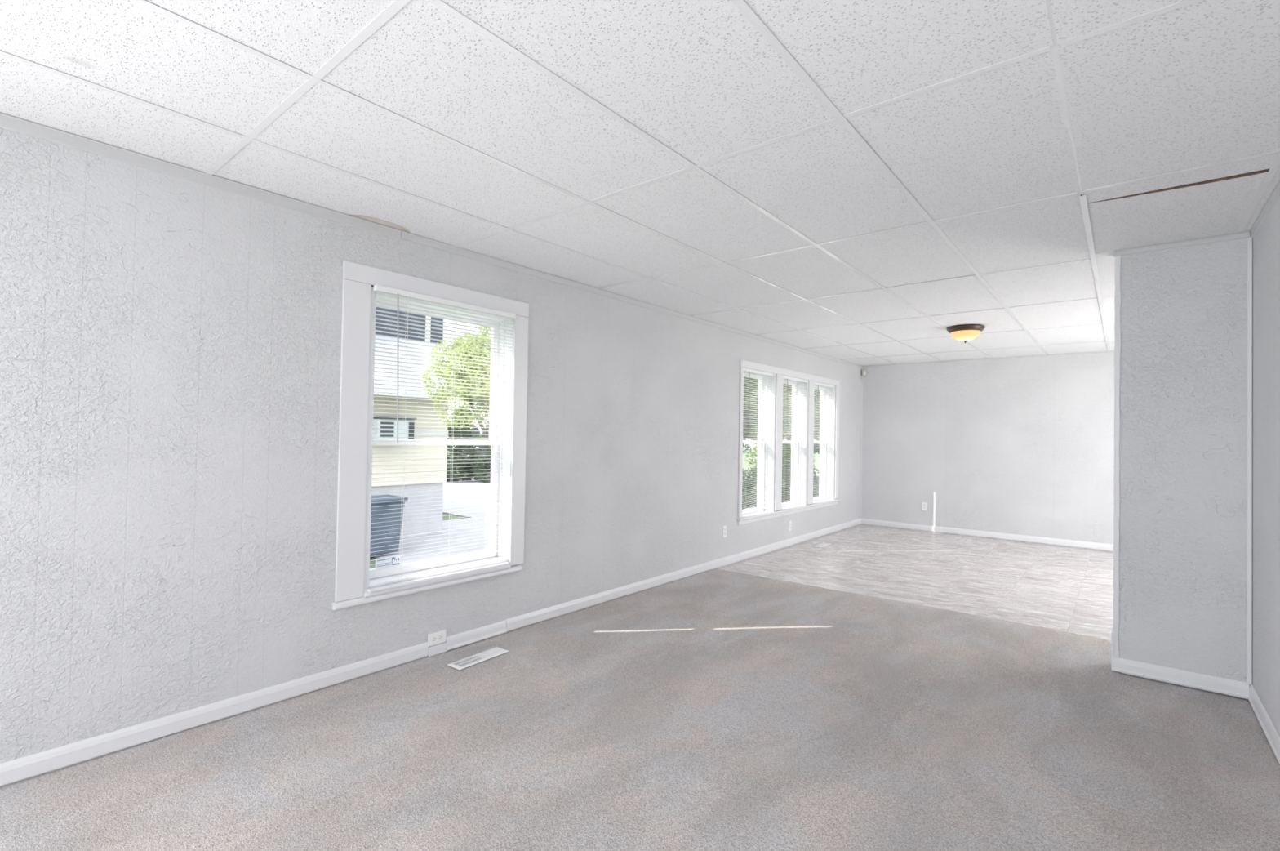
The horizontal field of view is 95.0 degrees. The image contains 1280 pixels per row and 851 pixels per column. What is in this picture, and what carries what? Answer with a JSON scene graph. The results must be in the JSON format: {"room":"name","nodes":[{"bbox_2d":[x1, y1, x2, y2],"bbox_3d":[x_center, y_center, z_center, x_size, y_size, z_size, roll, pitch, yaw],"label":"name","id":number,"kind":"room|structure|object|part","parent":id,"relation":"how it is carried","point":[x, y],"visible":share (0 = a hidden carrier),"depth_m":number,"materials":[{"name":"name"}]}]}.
{"room":"empty living room","nodes":[
{"label":"empty living room","id":0,"kind":"room"},
{"bbox_2d":[0,127,862,786],"bbox_3d":[-0.576,0.043,4.273,0.200,2.799,12.455,0,-1,40],"label":"wall","id":1,"kind":"structure","parent":0,"point":[171,345],"depth_m":2.62,"materials":[{"name":"paint"}]},
{"bbox_2d":[0,112,401,239],"bbox_3d":[-2.875,-1.099,1.318,0.012,0.048,4.920,0,-1,40],"label":"trim","id":2,"kind":"structure","parent":1,"relation":"attached to","point":[6,122],"depth_m":2.46,"materials":[{"name":"grey wood"}]},
{"bbox_2d":[332,260,528,609],"bbox_3d":[-1.222,0.058,3.486,0.266,1.762,1.204,0,-1,40],"label":"window","id":3,"kind":"structure","parent":1,"relation":"in","point":[353,570],"depth_m":3.27,"materials":[{"name":"white plastic"}]},
{"bbox_3d":[-1.474,0.074,3.016,0.016,1.630,0.139,0,-1,40],"label":"casing","id":4,"kind":"part","parent":3,"relation":"part of","materials":[{"name":"white paint"}]},
{"bbox_3d":[-1.227,0.467,3.526,0.030,0.766,0.904,0,-1,40],"label":"sash","id":5,"kind":"part","parent":3,"relation":"part of","materials":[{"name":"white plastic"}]},
{"bbox_3d":[-1.123,-0.776,3.436,0.016,0.092,1.194,0,-1,40],"label":"casing","id":6,"kind":"part","parent":3,"relation":"part of","materials":[{"name":"white paint"}]},
{"bbox_3d":[-1.245,-0.290,3.564,0.030,0.820,0.904,0,-1,40],"label":"sash","id":7,"kind":"part","parent":3,"relation":"part of","materials":[{"name":"glass"}]},
{"bbox_3d":[-1.213,0.075,3.526,0.229,1.580,0.934,0,-1,40],"label":"frame","id":8,"kind":"part","parent":3,"relation":"part of","materials":[{"name":"white plastic"}]},
{"bbox_2d":[367,284,515,591],"bbox_3d":[-1.109,0.076,3.408,0.044,1.604,0.909,0,-1,40],"label":"mini blind","id":9,"kind":"object","parent":3,"relation":"attached to","point":[387,290],"visible":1,"depth_m":3.36,"materials":[{"name":"white plastic"}]},
{"bbox_3d":[-1.287,0.080,3.204,0.024,1.564,0.005,0,-1,40],"label":"ladder cord","id":10,"kind":"part","parent":9,"relation":"part of","materials":[{"name":"white fabric"}]},
{"bbox_3d":[-1.127,0.872,3.401,0.025,0.012,0.899,0,-1,40],"label":"rail","id":11,"kind":"part","parent":9,"relation":"part of","materials":[{"name":"white plastic"}]},
{"bbox_3d":[-1.099,-0.711,3.424,0.034,0.030,0.909,0,-1,40],"label":"head rail","id":12,"kind":"part","parent":9,"relation":"part of","materials":[{"name":"white plastic"}]},
{"bbox_3d":[-1.097,0.086,3.434,0.024,1.564,0.005,0,-1,40],"label":"ladder cord","id":13,"kind":"part","parent":9,"relation":"part of","materials":[{"name":"white fabric"}]},
{"bbox_3d":[-0.905,0.093,3.667,0.024,1.564,0.005,0,-1,40],"label":"ladder cord","id":14,"kind":"part","parent":9,"relation":"part of","materials":[{"name":"white fabric"}]},
{"bbox_3d":[-0.793,0.095,3.840,0.016,1.624,0.111,0,-1,40],"label":"casing","id":15,"kind":"part","parent":3,"relation":"part of","materials":[{"name":"white paint"}]},
{"bbox_2d":[0,518,861,786],"bbox_3d":[-0.581,1.277,4.102,0.018,0.126,12.242,0,-1,40],"label":"baseboard","id":16,"kind":"structure","parent":1,"relation":"attached to","point":[31,765],"depth_m":2.84,"materials":[{"name":"white paint"}]},
{"bbox_3d":[-1.171,1.292,3.388,0.016,0.053,0.114,0,-1,40],"label":"baseboard","id":17,"kind":"part","parent":16,"relation":"part of","materials":[{"name":"white paint"}]},
{"bbox_3d":[-0.996,1.283,3.599,0.017,0.076,0.430,0,-1,40],"label":"baseboard","id":18,"kind":"part","parent":16,"relation":"part of","materials":[{"name":"white paint"}]},
{"bbox_3d":[1.227,1.359,6.295,0.012,0.075,6.556,0,-1,40],"label":"baseboard","id":19,"kind":"part","parent":16,"relation":"part of","materials":[{"name":"white paint"}]},
{"bbox_2d":[427,629,446,646],"bbox_3d":[-1.169,1.227,3.385,0.008,0.072,0.116,0,-1,40],"label":"wall outlet","id":20,"kind":"object","parent":1,"relation":"attached to","point":[439,637],"visible":1,"depth_m":3.38,"materials":[{"name":"white plastic"}]},
{"bbox_2d":[431,635,436,641],"bbox_3d":[-1.181,1.226,3.369,0.004,0.033,0.027,0,-1,40],"label":"receptacle","id":21,"kind":"object","parent":20,"relation":"attached to","point":[433,637],"depth_m":3.37,"materials":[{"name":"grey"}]},
{"bbox_2d":[438,634,442,639],"bbox_3d":[-1.156,1.227,3.399,0.004,0.033,0.027,0,-1,40],"label":"receptacle","id":22,"kind":"object","parent":20,"relation":"attached to","point":[440,636],"depth_m":3.40,"materials":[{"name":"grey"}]},
{"bbox_2d":[400,231,862,368],"bbox_3d":[1.025,-0.962,6.038,0.012,0.042,7.322,0,-1,40],"label":"trim","id":23,"kind":"structure","parent":1,"relation":"attached to","point":[407,236],"depth_m":4.27,"materials":[{"name":"grey wood"}]},
{"bbox_2d":[722,525,726,537],"bbox_3d":[0.843,1.055,5.829,0.008,0.116,0.072,0,-1,40],"label":"wall outlet","id":24,"kind":"object","parent":1,"relation":"attached to","point":[724,527],"visible":1,"depth_m":5.82,"materials":[{"name":"white plastic"}]},
{"bbox_2d":[737,359,839,524],"bbox_3d":[1.807,0.203,7.149,0.270,1.706,2.730,0,-1,40],"label":"window","id":25,"kind":"structure","parent":1,"relation":"in","point":[829,434],"depth_m":7.24,"materials":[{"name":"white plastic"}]},
{"bbox_3d":[1.043,0.169,6.061,0.018,1.548,0.054,0,-1,40],"label":"casing","id":26,"kind":"part","parent":25,"relation":"part of","materials":[{"name":"white paint"}]},
{"bbox_3d":[1.172,-0.193,6.489,0.030,0.778,0.721,0,-1,40],"label":"sash","id":27,"kind":"part","parent":25,"relation":"part of","materials":[{"name":"white plastic"}]},
{"bbox_3d":[1.190,0.563,6.452,0.030,0.806,0.721,0,-1,40],"label":"sash","id":28,"kind":"part","parent":25,"relation":"part of","materials":[{"name":"white plastic"}]},
{"bbox_2d":[742,368,773,515],"bbox_3d":[1.261,0.179,6.370,0.047,1.545,0.676,0,-1,39],"label":"mini blind","id":29,"kind":"object","parent":25,"relation":"attached to","point":[744,370],"visible":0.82,"depth_m":6.37,"materials":[{"name":"white plastic"}]},
{"bbox_3d":[1.122,0.184,6.206,0.024,1.506,0.005,0,-1,40],"label":"ladder cord","id":30,"kind":"part","parent":29,"relation":"part of","materials":[{"name":"white fabric"}]},
{"bbox_3d":[1.240,0.931,6.366,0.025,0.012,0.666,0,1,39],"label":"rail","id":31,"kind":"part","parent":29,"relation":"part of","materials":[{"name":"white plastic"}]},
{"bbox_3d":[1.273,-0.579,6.382,0.034,0.030,0.676,0,-1,40],"label":"head rail","id":32,"kind":"part","parent":29,"relation":"part of","materials":[{"name":"white plastic"}]},
{"bbox_3d":[1.428,0.195,6.576,0.024,1.506,0.005,0,-1,40],"label":"ladder cord","id":33,"kind":"part","parent":29,"relation":"part of","materials":[{"name":"white fabric"}]},
{"bbox_3d":[1.203,0.192,6.451,0.229,1.578,0.751,0,-1,40],"label":"frame","id":34,"kind":"part","parent":25,"relation":"part of","materials":[{"name":"white plastic"}]},
{"bbox_3d":[1.746,-0.172,7.184,0.030,0.778,0.696,0,-1,40],"label":"sash","id":35,"kind":"part","parent":25,"relation":"part of","materials":[{"name":"white plastic"}]},
{"bbox_3d":[1.764,0.584,7.147,0.030,0.806,0.696,0,-1,40],"label":"sash","id":36,"kind":"part","parent":25,"relation":"part of","materials":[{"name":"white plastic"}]},
{"bbox_3d":[1.902,-0.613,7.096,0.018,0.074,2.708,0,-1,40],"label":"casing","id":37,"kind":"part","parent":25,"relation":"part of","materials":[{"name":"white paint"}]},
{"bbox_2d":[781,376,807,507],"bbox_3d":[1.855,0.196,7.082,0.044,1.536,0.700,0,-1,40],"label":"mini blind","id":38,"kind":"object","parent":25,"relation":"attached to","point":[786,385],"visible":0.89,"depth_m":7.09,"materials":[{"name":"white plastic"}]},
{"bbox_3d":[1.708,0.200,6.915,0.024,1.496,0.005,0,-1,40],"label":"ladder cord","id":39,"kind":"part","parent":38,"relation":"part of","materials":[{"name":"white fabric"}]},
{"bbox_3d":[1.837,0.957,7.076,0.025,0.012,0.690,0,-1,40],"label":"rail","id":40,"kind":"part","parent":38,"relation":"part of","materials":[{"name":"white plastic"}]},
{"bbox_3d":[1.864,-0.557,7.097,0.034,0.030,0.700,0,-1,40],"label":"head rail","id":41,"kind":"part","parent":38,"relation":"part of","materials":[{"name":"white"}]},
{"bbox_3d":[1.995,0.210,7.262,0.024,1.496,0.005,0,-1,40],"label":"ladder cord","id":42,"kind":"part","parent":38,"relation":"part of","materials":[{"name":"white fabric"}]},
{"bbox_3d":[1.778,0.213,7.147,0.229,1.578,0.726,0,-1,40],"label":"frame","id":43,"kind":"part","parent":25,"relation":"part of","materials":[{"name":"white plastic"}]},
{"bbox_3d":[2.316,-0.152,7.874,0.030,0.778,0.716,0,-1,40],"label":"sash","id":44,"kind":"part","parent":25,"relation":"part of","materials":[{"name":"white plastic"}]},
{"bbox_3d":[2.334,0.604,7.837,0.030,0.806,0.716,0,-1,40],"label":"sash","id":45,"kind":"part","parent":25,"relation":"part of","materials":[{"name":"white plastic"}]},
{"bbox_2d":[813,382,833,501],"bbox_3d":[2.412,0.215,7.755,0.044,1.536,0.677,0,-1,40],"label":"mini blind","id":46,"kind":"object","parent":25,"relation":"attached to","point":[816,384],"visible":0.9,"depth_m":7.73,"materials":[{"name":"white plastic"}]},
{"bbox_3d":[2.268,0.220,7.593,0.024,1.496,0.005,0,-1,40],"label":"ladder cord","id":47,"kind":"part","parent":46,"relation":"part of","materials":[{"name":"white fabric"}]},
{"bbox_3d":[2.393,0.977,7.749,0.025,0.012,0.667,0,-1,40],"label":"rail","id":48,"kind":"part","parent":46,"relation":"part of","materials":[{"name":"white plastic"}]},
{"bbox_3d":[2.421,-0.537,7.770,0.034,0.030,0.677,0,-1,40],"label":"head rail","id":49,"kind":"part","parent":46,"relation":"part of","materials":[{"name":"white"}]},
{"bbox_3d":[2.565,0.231,7.952,0.024,1.496,0.005,0,-1,40],"label":"ladder cord","id":50,"kind":"part","parent":46,"relation":"part of","materials":[{"name":"white fabric"}]},
{"bbox_3d":[2.348,0.233,7.837,0.229,1.578,0.746,0,-1,40],"label":"frame","id":51,"kind":"part","parent":25,"relation":"part of","materials":[{"name":"white plastic"}]},
{"bbox_3d":[2.716,0.229,8.086,0.018,1.548,0.106,0,-1,40],"label":"casing","id":52,"kind":"part","parent":25,"relation":"part of","materials":[{"name":"white paint"}]},
{"bbox_2d":[788,520,791,530],"bbox_3d":[1.781,1.192,6.966,0.008,0.116,0.072,0,-1,40],"label":"wall outlet","id":53,"kind":"object","parent":1,"relation":"attached to","point":[789,522],"visible":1,"depth_m":6.96,"materials":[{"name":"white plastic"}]},
{"bbox_2d":[0,0,1279,365],"bbox_3d":[1.386,-1.188,2.559,5.000,0.323,12.255,0,-1,40],"label":"ceiling","id":54,"kind":"structure","parent":0,"point":[860,182],"depth_m":2.10,"materials":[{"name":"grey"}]},
{"bbox_2d":[946,324,985,342],"bbox_3d":[3.150,-0.873,5.676,0.328,0.155,0.328,0,-1,40],"label":"ceiling lamp","id":55,"kind":"object","parent":54,"relation":"attached to","point":[965,333],"visible":1,"depth_m":5.58,"materials":[{"name":"beige glass"}]},
{"bbox_2d":[0,524,1279,850],"bbox_3d":[1.341,1.418,2.519,5.000,0.140,12.255,0,-1,40],"label":"floor","id":56,"kind":"structure","parent":0,"point":[874,687],"depth_m":2.46,"materials":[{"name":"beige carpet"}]},
{"bbox_2d":[447,646,509,669],"bbox_3d":[-0.912,1.319,3.330,0.112,0.012,0.352,0,-1,36],"label":"floor vent","id":57,"kind":"object","parent":56,"relation":"in","point":[461,664],"visible":1,"depth_m":3.31,"materials":[{"name":"white metal"}]},
{"bbox_2d":[814,542,831,547],"bbox_3d":[2.194,1.440,7.052,0.104,0.012,0.320,0,-1,40],"label":"floor vent","id":58,"kind":"object","parent":56,"relation":"in","point":[823,544],"visible":1,"depth_m":7.04,"materials":[{"name":"white metal"}]},
{"bbox_2d":[860,350,1114,551],"bbox_3d":[5.407,0.192,7.276,5.200,2.799,0.200,0,-1,40],"label":"wall","id":59,"kind":"structure","parent":0,"point":[1020,446],"depth_m":7.73,"materials":[{"name":"paint"}]},
{"bbox_2d":[860,367,862,518],"bbox_3d":[3.339,0.258,8.844,0.012,2.274,0.012,0,-1,40],"label":"trim","id":60,"kind":"structure","parent":59,"relation":"attached to","point":[862,367],"depth_m":8.84,"materials":[{"name":"white paint"}]},
{"bbox_2d":[861,369,866,375],"bbox_3d":[3.361,-0.789,8.817,0.060,0.088,0.078,1,-1,-5],"label":"sensor","id":61,"kind":"object","parent":59,"relation":"attached to","point":[863,371],"visible":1,"depth_m":8.79,"materials":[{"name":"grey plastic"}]},
{"bbox_2d":[921,502,927,510],"bbox_3d":[4.008,1.139,8.267,0.072,0.116,0.008,0,-1,40],"label":"wall outlet","id":62,"kind":"object","parent":59,"relation":"attached to","point":[924,504],"visible":1,"depth_m":8.26,"materials":[{"name":"white plastic"}]},
{"bbox_2d":[860,518,1113,550],"bbox_3d":[5.241,1.443,7.238,5.000,0.075,0.012,0,-1,40],"label":"baseboard","id":63,"kind":"structure","parent":59,"relation":"attached to","point":[889,523],"depth_m":7.71,"materials":[{"name":"white paint"}]},
{"bbox_2d":[862,350,1114,366],"bbox_3d":[5.280,-0.882,7.273,5.000,0.016,0.014,0,-1,40],"label":"trim","id":64,"kind":"structure","parent":59,"relation":"attached to","point":[1112,350],"depth_m":7.75,"materials":[{"name":"grey wood"}]},
{"bbox_2d":[1111,231,1253,699],"bbox_3d":[3.488,0.089,2.742,1.984,2.799,0.133,0,-1,40],"label":"wall","id":65,"kind":"structure","parent":0,"point":[1183,392],"depth_m":3.14,"materials":[{"name":"white paint"}]},
{"bbox_2d":[1111,627,1114,671],"bbox_3d":[2.707,1.277,3.358,0.011,0.215,0.125,0,-1,40],"label":"trim","id":66,"kind":"structure","parent":65,"relation":"attached to","point":[1113,633],"depth_m":3.31,"materials":[{"name":"white paint"}]},
{"bbox_2d":[1112,255,1120,671],"bbox_3d":[2.702,0.209,3.324,0.029,2.349,0.010,0,-1,40],"label":"trim","id":67,"kind":"structure","parent":65,"relation":"attached to","point":[1117,259],"depth_m":3.32,"materials":[{"name":"white paint"}]},
{"bbox_2d":[1113,231,1250,256],"bbox_3d":[2.912,-0.979,3.176,0.545,0.030,0.016,0,-1,40],"label":"trim","id":68,"kind":"structure","parent":65,"relation":"attached to","point":[1246,234],"depth_m":3.16,"materials":[{"name":"grey wood"}]},
{"bbox_2d":[1246,236,1252,684],"bbox_3d":[3.102,0.172,2.986,0.018,2.271,0.013,0,-1,40],"label":"trim","id":69,"kind":"structure","parent":65,"relation":"attached to","point":[1249,474],"depth_m":2.98,"materials":[{"name":"white paint"}]},
{"bbox_2d":[1252,195,1279,735],"bbox_3d":[0.747,0.000,0.023,0.120,2.799,7.588,0,-1,40],"label":"wall","id":70,"kind":"structure","parent":0,"point":[1266,241],"depth_m":2.68,"materials":[{"name":"paint"}]},
{"bbox_2d":[1247,684,1279,764],"bbox_3d":[0.672,1.257,0.048,0.017,0.076,7.588,0,-1,40],"label":"baseboard","id":71,"kind":"structure","parent":70,"relation":"attached to","point":[1265,722],"depth_m":2.63,"materials":[{"name":"white paint"}]},
{"bbox_2d":[1249,179,1279,238],"bbox_3d":[0.713,-1.062,0.082,0.014,0.036,7.586,0,-1,40],"label":"trim","id":72,"kind":"structure","parent":70,"relation":"attached to","point":[1275,193],"depth_m":2.68,"materials":[{"name":"grey wood"}]},
{"label":"outside","id":73,"kind":"structure","parent":0,"visible":0},
{"bbox_2d":[369,448,819,568],"bbox_3d":[5.809,2.811,27.555,100.000,0.200,130.000,0,-1,40],"label":"ground","id":74,"kind":"structure","parent":73,"point":[817,458],"depth_m":41.70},
{"bbox_2d":[371,306,475,538],"bbox_3d":[-10.198,-1.284,10.086,7.550,6.900,15.300,0,-1,40],"label":"house","id":75,"kind":"structure","parent":74,"relation":"on","point":[385,459],"depth_m":12.03,"materials":[{"name":"beige"}]},
{"bbox_2d":[373,415,417,439],"bbox_3d":[-4.750,0.093,11.240,0.430,0.530,0.760,0,-1,40],"label":"air conditioner","id":76,"kind":"object","parent":75,"relation":"attached to","point":[409,428],"visible":0.54,"depth_m":11.06,"materials":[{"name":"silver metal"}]},
{"bbox_3d":[-4.745,-0.149,11.243,0.430,0.045,0.760,0,-1,40],"label":"lid","id":77,"kind":"part","parent":76,"relation":"part of","materials":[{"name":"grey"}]},
{"bbox_2d":[408,422,414,439],"bbox_3d":[-4.423,0.125,11.352,0.009,0.400,0.110,0,-1,40],"label":"grille","id":78,"kind":"object","parent":76,"relation":"attached to","point":[410,428],"depth_m":11.34,"materials":[{"name":"grey"}]},
{"bbox_2d":[421,325,491,449],"bbox_3d":[-2.516,0.120,10.249,2.558,4.369,3.253,1,-1,-27],"label":"tree","id":79,"kind":"object","parent":74,"relation":"on","point":[480,423],"visible":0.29,"depth_m":9.81,"materials":[{"name":"green plant"}]},
{"bbox_2d":[446,406,491,482],"bbox_3d":[-6.295,0.940,26.437,2.979,3.381,6.673,0,-1,40],"label":"shrub","id":80,"kind":"object","parent":74,"relation":"on","point":[486,473],"visible":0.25,"depth_m":24.81,"materials":[{"name":"green plant"}]},
{"bbox_2d":[742,377,791,453],"bbox_3d":[2.197,0.034,12.980,3.421,4.780,2.875,1,-1,6],"label":"tree","id":81,"kind":"object","parent":74,"relation":"on","point":[786,405],"visible":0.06,"depth_m":12.56,"materials":[{"name":"green plant"}]},
{"bbox_2d":[742,466,818,509],"bbox_3d":[1.987,1.776,11.852,2.516,1.820,3.282,0,-1,40],"label":"shrub","id":82,"kind":"object","parent":74,"relation":"on","point":[755,469],"visible":0.09,"depth_m":12.16,"materials":[{"name":"green plant"}]},
{"bbox_2d":[744,384,820,477],"bbox_3d":[4.407,-0.356,16.269,3.907,5.736,5.802,1,-1,2],"label":"tree","id":83,"kind":"object","parent":74,"relation":"on","point":[788,437],"visible":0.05,"depth_m":15.57,"materials":[{"name":"green plant"}]},
{"bbox_2d":[751,431,819,502],"bbox_3d":[4.317,1.411,14.824,2.972,2.979,3.678,1,-1,12],"label":"shrub","id":84,"kind":"object","parent":74,"relation":"on","point":[785,469],"visible":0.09,"depth_m":13.99,"materials":[{"name":"green plant"}]},
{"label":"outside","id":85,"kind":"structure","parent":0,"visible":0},
{"bbox_2d":[369,477,752,563],"bbox_3d":[-4.725,2.399,19.987,15.400,0.030,15.100,0,-1,40],"label":"driveway","id":86,"kind":"structure","parent":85,"point":[486,487],"depth_m":13.01,"materials":[{"name":"concrete"}]},
{"bbox_2d":[369,494,408,555],"bbox_3d":[-4.574,1.755,10.150,0.720,1.020,0.780,0,-1,40],"label":"bin","id":87,"kind":"object","parent":86,"relation":"on","point":[389,503],"visible":0.44,"depth_m":10.00,"materials":[{"name":"blue plastic"}]},
{"bbox_3d":[-4.551,1.280,10.145,0.680,0.070,0.780,0,-1,40],"label":"lid","id":88,"kind":"part","parent":87,"relation":"part of","materials":[{"name":"grey plastic"}]}
]}

